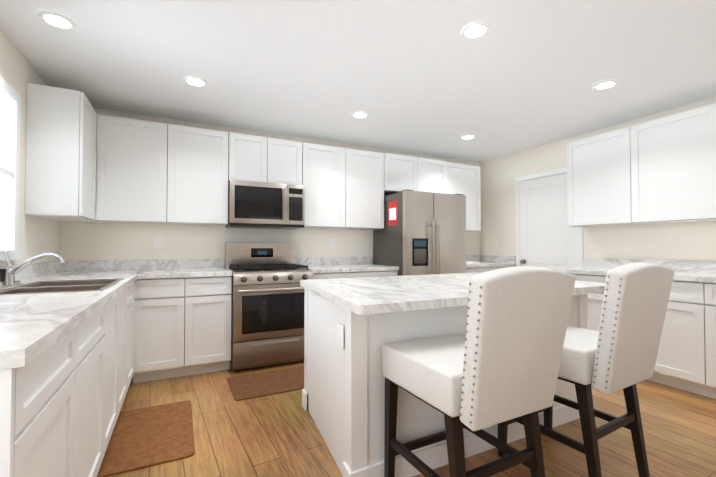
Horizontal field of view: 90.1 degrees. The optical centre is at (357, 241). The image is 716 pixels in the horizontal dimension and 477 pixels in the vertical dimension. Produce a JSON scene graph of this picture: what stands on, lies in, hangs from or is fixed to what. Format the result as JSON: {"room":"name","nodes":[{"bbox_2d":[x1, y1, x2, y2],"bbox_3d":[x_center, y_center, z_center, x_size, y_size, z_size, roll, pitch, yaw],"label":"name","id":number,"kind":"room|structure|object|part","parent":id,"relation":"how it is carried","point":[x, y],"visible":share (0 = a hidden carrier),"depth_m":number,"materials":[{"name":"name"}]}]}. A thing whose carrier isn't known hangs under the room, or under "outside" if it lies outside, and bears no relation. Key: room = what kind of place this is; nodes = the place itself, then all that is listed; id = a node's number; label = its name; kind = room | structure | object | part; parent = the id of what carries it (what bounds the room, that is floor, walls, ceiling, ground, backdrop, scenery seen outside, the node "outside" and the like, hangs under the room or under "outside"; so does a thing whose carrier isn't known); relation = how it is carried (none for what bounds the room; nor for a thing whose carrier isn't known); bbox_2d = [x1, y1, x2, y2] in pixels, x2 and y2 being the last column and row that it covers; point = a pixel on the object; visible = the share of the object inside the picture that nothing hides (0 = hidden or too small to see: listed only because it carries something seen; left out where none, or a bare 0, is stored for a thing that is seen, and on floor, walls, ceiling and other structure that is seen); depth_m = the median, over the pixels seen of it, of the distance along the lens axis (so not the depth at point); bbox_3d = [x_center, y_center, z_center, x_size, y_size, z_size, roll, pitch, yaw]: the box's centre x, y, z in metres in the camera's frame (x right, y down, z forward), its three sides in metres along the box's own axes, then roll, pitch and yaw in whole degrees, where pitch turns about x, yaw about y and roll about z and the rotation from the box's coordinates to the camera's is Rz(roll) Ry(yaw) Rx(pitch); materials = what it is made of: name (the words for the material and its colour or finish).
{"room":"kitchen","nodes":[
{"label":"kitchen","id":0,"kind":"room"},
{"bbox_2d":[0,29,58,266],"bbox_3d":[-1.363,-0.073,0.469,0.100,2.440,6.260,1,-1,-27],"label":"wall","id":1,"kind":"structure","parent":0,"point":[37,235],"depth_m":2.47,"materials":[{"name":"beige paint"}]},
{"bbox_2d":[0,76,22,260],"bbox_3d":[-1.927,-0.431,1.759,0.033,1.080,1.360,1,-1,-27],"label":"window","id":2,"kind":"structure","parent":1,"relation":"in","point":[10,109],"depth_m":2.24,"materials":[{"name":"white"}]},
{"bbox_2d":[0,261,119,318],"bbox_3d":[-1.723,0.318,1.968,0.598,0.330,3.040,1,-1,-27],"label":"backsplash","id":3,"kind":"structure","parent":1,"relation":"attached to","point":[30,271],"depth_m":2.45,"materials":[{"name":"white stone"}]},
{"bbox_2d":[25,83,96,219],"bbox_3d":[-2.274,-0.644,2.777,0.319,0.920,0.486,1,-1,-27],"label":"upper cabinet","id":4,"kind":"object","parent":1,"relation":"attached to","point":[61,137],"visible":1,"depth_m":2.56,"materials":[{"name":"white wood"}]},
{"bbox_2d":[16,279,111,294],"bbox_3d":[-1.739,0.373,2.187,0.430,0.228,0.396,1,-1,-27],"label":"sink","id":5,"kind":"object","parent":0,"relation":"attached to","point":[65,284],"depth_m":2.06,"materials":[{"name":"silver metal"}]},
{"bbox_2d":[59,108,479,267],"bbox_3d":[-0.413,-0.005,4.385,5.100,2.440,0.100,1,-1,-27],"label":"wall","id":6,"kind":"structure","parent":0,"point":[97,241],"depth_m":3.72,"materials":[{"name":"beige paint"}]},
{"bbox_2d":[50,219,101,222],"bbox_3d":[-2.427,-0.637,3.155,0.384,0.920,0.319,1,-1,-27],"label":"upper cabinet","id":7,"kind":"object","parent":6,"relation":"attached to","point":[50,219],"depth_m":3.07,"materials":[{"name":"white wood"}]},
{"bbox_2d":[94,114,177,224],"bbox_3d":[-2.043,-0.634,3.346,0.601,0.920,0.319,1,-1,-27],"label":"upper cabinet","id":8,"kind":"object","parent":6,"relation":"attached to","point":[148,172],"depth_m":3.21,"materials":[{"name":"white wood"}]},
{"bbox_2d":[154,236,162,247],"bbox_3d":[-1.971,0.010,3.545,0.072,0.116,0.007,1,-1,-27],"label":"electrical outlet","id":9,"kind":"object","parent":6,"relation":"attached to","point":[158,241],"visible":1,"depth_m":3.54,"materials":[{"name":"white plastic"}]},
{"bbox_2d":[178,125,237,225],"bbox_3d":[-1.590,-0.630,3.573,0.665,0.920,0.319,1,-1,-27],"label":"upper cabinet","id":10,"kind":"object","parent":6,"relation":"attached to","point":[207,158],"depth_m":3.46,"materials":[{"name":"white wood"}]},
{"bbox_2d":[238,133,273,182],"bbox_3d":[-1.149,-0.843,3.796,0.444,0.486,0.319,1,-1,-27],"label":"upper cabinet","id":11,"kind":"object","parent":6,"relation":"attached to","point":[255,153],"depth_m":3.68,"materials":[{"name":"white wood"}]},
{"bbox_2d":[225,179,304,228],"bbox_3d":[-0.978,-0.370,3.800,0.754,0.450,0.449,1,-1,-27],"label":"microwave","id":12,"kind":"object","parent":11,"relation":"attached to","point":[261,205],"visible":1,"depth_m":3.63,"materials":[{"name":"silver metal"}]},
{"bbox_2d":[60,255,479,270],"bbox_3d":[-0.375,0.244,4.331,5.074,0.100,0.020,1,-1,-27],"label":"backsplash","id":13,"kind":"structure","parent":6,"relation":"attached to","point":[148,264],"depth_m":3.54,"materials":[{"name":"white stone"}]},
{"bbox_2d":[274,138,305,185],"bbox_3d":[-0.865,-0.840,3.939,0.444,0.486,0.319,1,-1,-27],"label":"upper cabinet","id":14,"kind":"object","parent":6,"relation":"attached to","point":[289,156],"depth_m":3.84,"materials":[{"name":"white wood"}]},
{"bbox_2d":[304,143,353,228],"bbox_3d":[-0.435,-0.620,4.149,0.645,0.920,0.319,1,-1,-27],"label":"upper cabinet","id":15,"kind":"object","parent":6,"relation":"attached to","point":[329,188],"depth_m":4.04,"materials":[{"name":"white wood"}]},
{"bbox_2d":[329,238,334,247],"bbox_3d":[-0.307,0.025,4.375,0.072,0.116,0.007,1,-1,-27],"label":"electrical outlet","id":16,"kind":"object","parent":6,"relation":"attached to","point":[331,242],"visible":1,"depth_m":4.37,"materials":[{"name":"white plastic"}]},
{"bbox_2d":[354,149,385,229],"bbox_3d":[0.001,-0.616,4.367,0.580,0.920,0.319,1,-1,-27],"label":"upper cabinet","id":17,"kind":"object","parent":6,"relation":"attached to","point":[369,194],"depth_m":4.27,"materials":[{"name":"white wood"}]},
{"bbox_2d":[382,153,421,194],"bbox_3d":[0.509,-0.842,4.607,0.540,0.460,0.350,1,-1,-27],"label":"upper cabinet","id":18,"kind":"object","parent":6,"relation":"attached to","point":[399,172],"depth_m":4.44,"materials":[{"name":"white wood"}]},
{"bbox_2d":[422,158,449,193],"bbox_3d":[0.879,-0.838,4.792,0.539,0.460,0.350,1,-1,-27],"label":"upper cabinet","id":19,"kind":"object","parent":6,"relation":"attached to","point":[435,173],"depth_m":4.68,"materials":[{"name":"white wood"}]},
{"bbox_2d":[450,162,480,231],"bbox_3d":[1.398,-0.604,5.065,0.633,0.920,0.319,1,-1,-27],"label":"upper cabinet","id":20,"kind":"object","parent":6,"relation":"attached to","point":[464,179],"depth_m":4.98,"materials":[{"name":"white wood"}]},
{"bbox_2d":[0,0,715,162],"bbox_3d":[0.963,-1.323,1.653,5.300,0.100,6.260,1,-1,-27],"label":"ceiling","id":21,"kind":"structure","parent":0,"point":[423,77],"depth_m":2.53,"materials":[{"name":"white paint"}]},
{"bbox_2d":[38,11,76,30],"bbox_3d":[-1.715,-1.260,2.046,0.170,0.012,0.170,1,-1,-27],"label":"recessed light","id":22,"kind":"object","parent":21,"relation":"in","point":[56,20],"visible":0.92,"depth_m":2.04,"materials":[{"name":"white plastic"}]},
{"bbox_2d":[184,76,207,86],"bbox_3d":[-1.263,-1.246,2.797,0.170,0.012,0.170,1,-1,-27],"label":"recessed light","id":23,"kind":"object","parent":21,"relation":"in","point":[194,81],"visible":0.98,"depth_m":2.78,"materials":[{"name":"white plastic"}]},
{"bbox_2d":[352,111,368,118],"bbox_3d":[0.030,-1.234,3.499,0.170,0.012,0.170,1,-1,-27],"label":"recessed light","id":24,"kind":"object","parent":21,"relation":"in","point":[360,114],"visible":0.98,"depth_m":3.48,"materials":[{"name":"white"}]},
{"bbox_2d":[461,135,475,139],"bbox_3d":[1.309,-1.222,4.205,0.170,0.012,0.170,1,-1,-27],"label":"recessed light","id":25,"kind":"object","parent":21,"relation":"in","point":[466,137],"visible":0.98,"depth_m":4.20,"materials":[{"name":"white"}]},
{"bbox_2d":[461,21,490,39],"bbox_3d":[0.709,-1.258,2.139,0.170,0.012,0.170,1,-1,-27],"label":"recessed light","id":26,"kind":"object","parent":21,"relation":"in","point":[475,30],"visible":0.96,"depth_m":2.13,"materials":[{"name":"white plastic"}]},
{"bbox_2d":[593,80,617,89],"bbox_3d":[1.984,-1.245,2.854,0.170,0.012,0.170,1,-1,-27],"label":"recessed light","id":27,"kind":"object","parent":21,"relation":"in","point":[605,84],"visible":0.96,"depth_m":2.84,"materials":[{"name":"white plastic"}]},
{"bbox_2d":[107,360,715,476],"bbox_3d":[0.963,1.217,1.608,5.300,0.100,6.260,1,-1,-27],"label":"floor","id":28,"kind":"structure","parent":0,"point":[277,435],"depth_m":2.14,"materials":[{"name":"brown wood"}]},
{"bbox_2d":[0,323,87,476],"bbox_3d":[-1.165,0.714,0.891,0.639,0.880,0.603,1,-1,-27],"label":"base cabinet","id":29,"kind":"object","parent":28,"relation":"on","point":[83,343],"depth_m":1.00,"materials":[{"name":"white wood"}]},
{"bbox_2d":[0,271,139,370],"bbox_3d":[-1.693,0.273,1.984,0.663,0.040,3.040,1,-1,-27],"label":"countertop","id":30,"kind":"structure","parent":29,"relation":"on","point":[30,325],"depth_m":1.22,"materials":[{"name":"white stone"}]},
{"bbox_2d":[0,252,65,286],"bbox_3d":[-1.890,0.158,2.102,0.305,0.194,0.240,1,-1,-27],"label":"faucet","id":31,"kind":"object","parent":30,"relation":"on","point":[7,277],"visible":1,"depth_m":2.05,"materials":[{"name":"silver metal"}]},
{"bbox_2d":[0,283,135,382],"bbox_3d":[-1.994,0.743,2.550,0.639,0.880,0.458,1,-1,-27],"label":"base cabinet","id":32,"kind":"object","parent":28,"relation":"on","point":[127,298],"depth_m":2.84,"materials":[{"name":"white wood"}]},
{"bbox_2d":[84,303,111,476],"bbox_3d":[-1.395,0.722,1.350,0.639,0.880,0.676,1,-1,-27],"label":"base cabinet","id":33,"kind":"object","parent":28,"relation":"on","point":[98,389],"depth_m":1.65,"materials":[{"name":"white wood"}]},
{"bbox_2d":[108,315,131,443],"bbox_3d":[-1.718,0.843,1.997,0.639,0.660,1.026,1,-1,-27],"label":"base cabinet","id":34,"kind":"object","parent":28,"relation":"on","point":[122,329],"depth_m":2.30,"materials":[{"name":"white wood"}]},
{"bbox_2d":[136,279,143,382],"bbox_3d":[-2.204,0.751,3.025,0.686,0.880,0.706,1,-1,-27],"label":"base cabinet","id":35,"kind":"object","parent":28,"relation":"on","point":[139,282],"depth_m":2.94,"materials":[{"name":"white wood"}]},
{"bbox_2d":[97,400,194,476],"bbox_3d":[-1.259,1.171,2.198,0.450,0.010,0.780,1,-1,-27],"label":"area rug","id":36,"kind":"object","parent":28,"relation":"on","point":[140,438],"visible":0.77,"depth_m":2.11,"materials":[{"name":"brown fabric"}]},
{"bbox_2d":[144,279,195,381],"bbox_3d":[-1.773,0.756,3.289,0.449,0.880,0.619,1,-1,-27],"label":"base cabinet","id":37,"kind":"object","parent":28,"relation":"on","point":[169,304],"depth_m":3.05,"materials":[{"name":"white wood"}]},
{"bbox_2d":[140,267,231,278],"bbox_3d":[-1.614,0.297,3.363,0.752,0.040,0.643,1,-1,-27],"label":"countertop","id":38,"kind":"structure","parent":37,"relation":"on","point":[173,272],"depth_m":3.14,"materials":[{"name":"white stone"}]},
{"bbox_2d":[196,275,231,373],"bbox_3d":[-1.484,0.758,3.433,0.449,0.880,0.619,1,-1,-27],"label":"base cabinet","id":39,"kind":"object","parent":28,"relation":"on","point":[213,294],"depth_m":3.20,"materials":[{"name":"white wood"}]},
{"bbox_2d":[227,366,303,400],"bbox_3d":[-0.624,1.186,3.063,0.880,0.010,0.520,1,-1,-27],"label":"area rug","id":40,"kind":"object","parent":28,"relation":"on","point":[254,385],"visible":0.65,"depth_m":2.96,"materials":[{"name":"brown fabric"}]},
{"bbox_2d":[225,243,313,371],"bbox_3d":[-0.905,0.607,3.638,0.756,1.190,0.738,1,-1,-27],"label":"range","id":41,"kind":"object","parent":28,"relation":"on","point":[267,311],"visible":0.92,"depth_m":3.37,"materials":[{"name":"silver metal"}]},
{"bbox_2d":[313,271,363,278],"bbox_3d":[-0.338,0.768,4.005,0.580,0.880,0.619,1,-1,-27],"label":"base cabinet","id":42,"kind":"object","parent":28,"relation":"on","point":[331,274],"depth_m":3.75,"materials":[{"name":"white wood"}]},
{"bbox_2d":[305,263,398,274],"bbox_3d":[-0.130,0.310,4.104,1.033,0.040,0.643,1,-1,-27],"label":"countertop","id":43,"kind":"structure","parent":42,"relation":"on","point":[339,266],"depth_m":3.88,"materials":[{"name":"white stone"}]},
{"bbox_2d":[364,271,397,276],"bbox_3d":[0.067,0.772,4.207,0.580,0.880,0.619,1,-1,-27],"label":"base cabinet","id":44,"kind":"object","parent":28,"relation":"on","point":[366,273],"depth_m":3.96,"materials":[{"name":"white wood"}]},
{"bbox_2d":[373,189,465,275],"bbox_3d":[0.777,0.323,4.433,0.874,1.785,0.808,1,-1,-27],"label":"fridge","id":45,"kind":"object","parent":28,"relation":"on","point":[421,233],"visible":0.62,"depth_m":4.13,"materials":[{"name":"silver metal"}]},
{"bbox_2d":[302,292,599,476],"bbox_3d":[0.596,0.751,2.505,1.925,0.862,1.032,1,-1,-27],"label":"kitchen island","id":46,"kind":"object","parent":28,"relation":"on","point":[343,396],"depth_m":1.82,"materials":[{"name":"white wood"}]},
{"bbox_2d":[337,323,343,348],"bbox_3d":[-0.084,0.469,1.769,0.007,0.116,0.072,1,-1,-27],"label":"electrical outlet","id":47,"kind":"object","parent":46,"relation":"attached to","point":[340,335],"visible":0.98,"depth_m":1.76,"materials":[{"name":"white plastic"}]},
{"bbox_2d":[300,272,604,315],"bbox_3d":[0.625,0.299,2.436,1.976,0.040,1.214,1,-1,-27],"label":"island countertop","id":48,"kind":"structure","parent":46,"relation":"on","point":[361,296],"depth_m":1.96,"materials":[{"name":"white stone"}]},
{"bbox_2d":[382,266,575,476],"bbox_3d":[0.476,0.629,1.517,0.496,1.071,0.644,1,-1,-27],"label":"stool","id":49,"kind":"object","parent":28,"relation":"on","point":[499,362],"visible":1,"depth_m":1.29,"materials":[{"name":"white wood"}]},
{"bbox_2d":[466,267,491,272],"bbox_3d":[1.394,0.784,4.870,0.557,0.880,0.619,1,-1,-27],"label":"base cabinet","id":50,"kind":"object","parent":28,"relation":"on","point":[468,269],"depth_m":4.61,"materials":[{"name":"white wood"}]},
{"bbox_2d":[466,263,515,266],"bbox_3d":[1.592,0.325,4.963,0.988,0.040,0.643,1,-1,-27],"label":"countertop","id":51,"kind":"structure","parent":50,"relation":"on","point":[472,264],"depth_m":4.74,"materials":[{"name":"white stone"}]},
{"bbox_2d":[498,262,673,476],"bbox_3d":[1.127,0.635,1.818,0.491,1.071,0.640,1,-1,-31],"label":"stool","id":52,"kind":"object","parent":28,"relation":"on","point":[617,351],"visible":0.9,"depth_m":1.58,"materials":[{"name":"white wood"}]},
{"bbox_3d":[1.127,0.380,1.824,0.523,0.560,0.665,0,-1,-27],"label":"seat","id":53,"kind":"part","parent":52,"relation":"part of","materials":[{"name":"fabric"}]},
{"bbox_2d":[573,274,603,330],"bbox_3d":[2.466,0.762,3.616,0.619,0.880,0.701,1,-1,-27],"label":"base cabinet","id":54,"kind":"object","parent":28,"relation":"on","point":[594,300],"depth_m":3.38,"materials":[{"name":"white wood"}]},
{"bbox_2d":[604,278,691,391],"bbox_3d":[2.733,0.752,3.081,0.619,0.880,0.746,1,-1,-27],"label":"base cabinet","id":55,"kind":"object","parent":28,"relation":"on","point":[686,358],"depth_m":2.83,"materials":[{"name":"white wood"}]},
{"bbox_2d":[548,266,715,281],"bbox_3d":[2.864,0.287,2.801,0.643,0.040,2.528,1,-1,-27],"label":"countertop","id":56,"kind":"structure","parent":55,"relation":"on","point":[679,275],"depth_m":3.22,"materials":[{"name":"white stone"}]},
{"bbox_2d":[688,282,715,398],"bbox_3d":[3.010,0.743,2.527,0.619,0.880,0.746,1,-1,-27],"label":"base cabinet","id":57,"kind":"object","parent":28,"relation":"on","point":[701,295],"depth_m":2.68,"materials":[{"name":"white wood"}]},
{"bbox_2d":[480,97,715,266],"bbox_3d":[3.289,-0.033,2.792,0.100,2.440,6.260,1,-1,-27],"label":"wall","id":58,"kind":"structure","parent":0,"point":[693,241],"depth_m":4.00,"materials":[{"name":"beige paint"}]},
{"bbox_2d":[495,243,498,250],"bbox_3d":[2.028,0.079,5.189,0.009,0.116,0.072,1,-1,-27],"label":"electrical outlet","id":59,"kind":"object","parent":58,"relation":"attached to","point":[496,246],"visible":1,"depth_m":5.18,"materials":[{"name":"white plastic"}]},
{"bbox_2d":[480,255,515,262],"bbox_3d":[2.030,0.259,5.171,0.020,0.100,0.621,1,-1,-27],"label":"backsplash","id":60,"kind":"structure","parent":58,"relation":"attached to","point":[483,258],"depth_m":5.16,"materials":[{"name":"white stone"}]},
{"bbox_2d":[515,167,582,267],"bbox_3d":[2.348,0.169,4.464,0.083,2.095,0.900,1,-1,-27],"label":"door","id":61,"kind":"structure","parent":58,"relation":"in","point":[547,236],"depth_m":4.50,"materials":[{"name":"white wood"}]},
{"bbox_2d":[567,129,622,226],"bbox_3d":[2.605,-0.628,3.700,0.319,0.920,0.683,1,-1,-27],"label":"upper cabinet","id":62,"kind":"object","parent":58,"relation":"attached to","point":[592,162],"depth_m":3.69,"materials":[{"name":"white wood"}]},
{"bbox_2d":[584,258,715,273],"bbox_3d":[3.142,0.220,2.942,0.020,0.100,2.528,1,-1,-27],"label":"backsplash","id":63,"kind":"structure","parent":58,"relation":"attached to","point":[708,267],"depth_m":3.38,"materials":[{"name":"white stone"}]},
{"bbox_2d":[619,107,714,224],"bbox_3d":[2.868,-0.637,3.173,0.319,0.920,0.746,1,-1,-27],"label":"upper cabinet","id":64,"kind":"object","parent":58,"relation":"attached to","point":[659,170],"depth_m":3.15,"materials":[{"name":"white wood"}]},
{"bbox_2d":[703,103,715,220],"bbox_3d":[3.145,-0.646,2.619,0.319,0.920,0.746,1,-1,-27],"label":"upper cabinet","id":65,"kind":"object","parent":58,"relation":"attached to","point":[709,111],"depth_m":2.87,"materials":[{"name":"white wood"}]}
]}

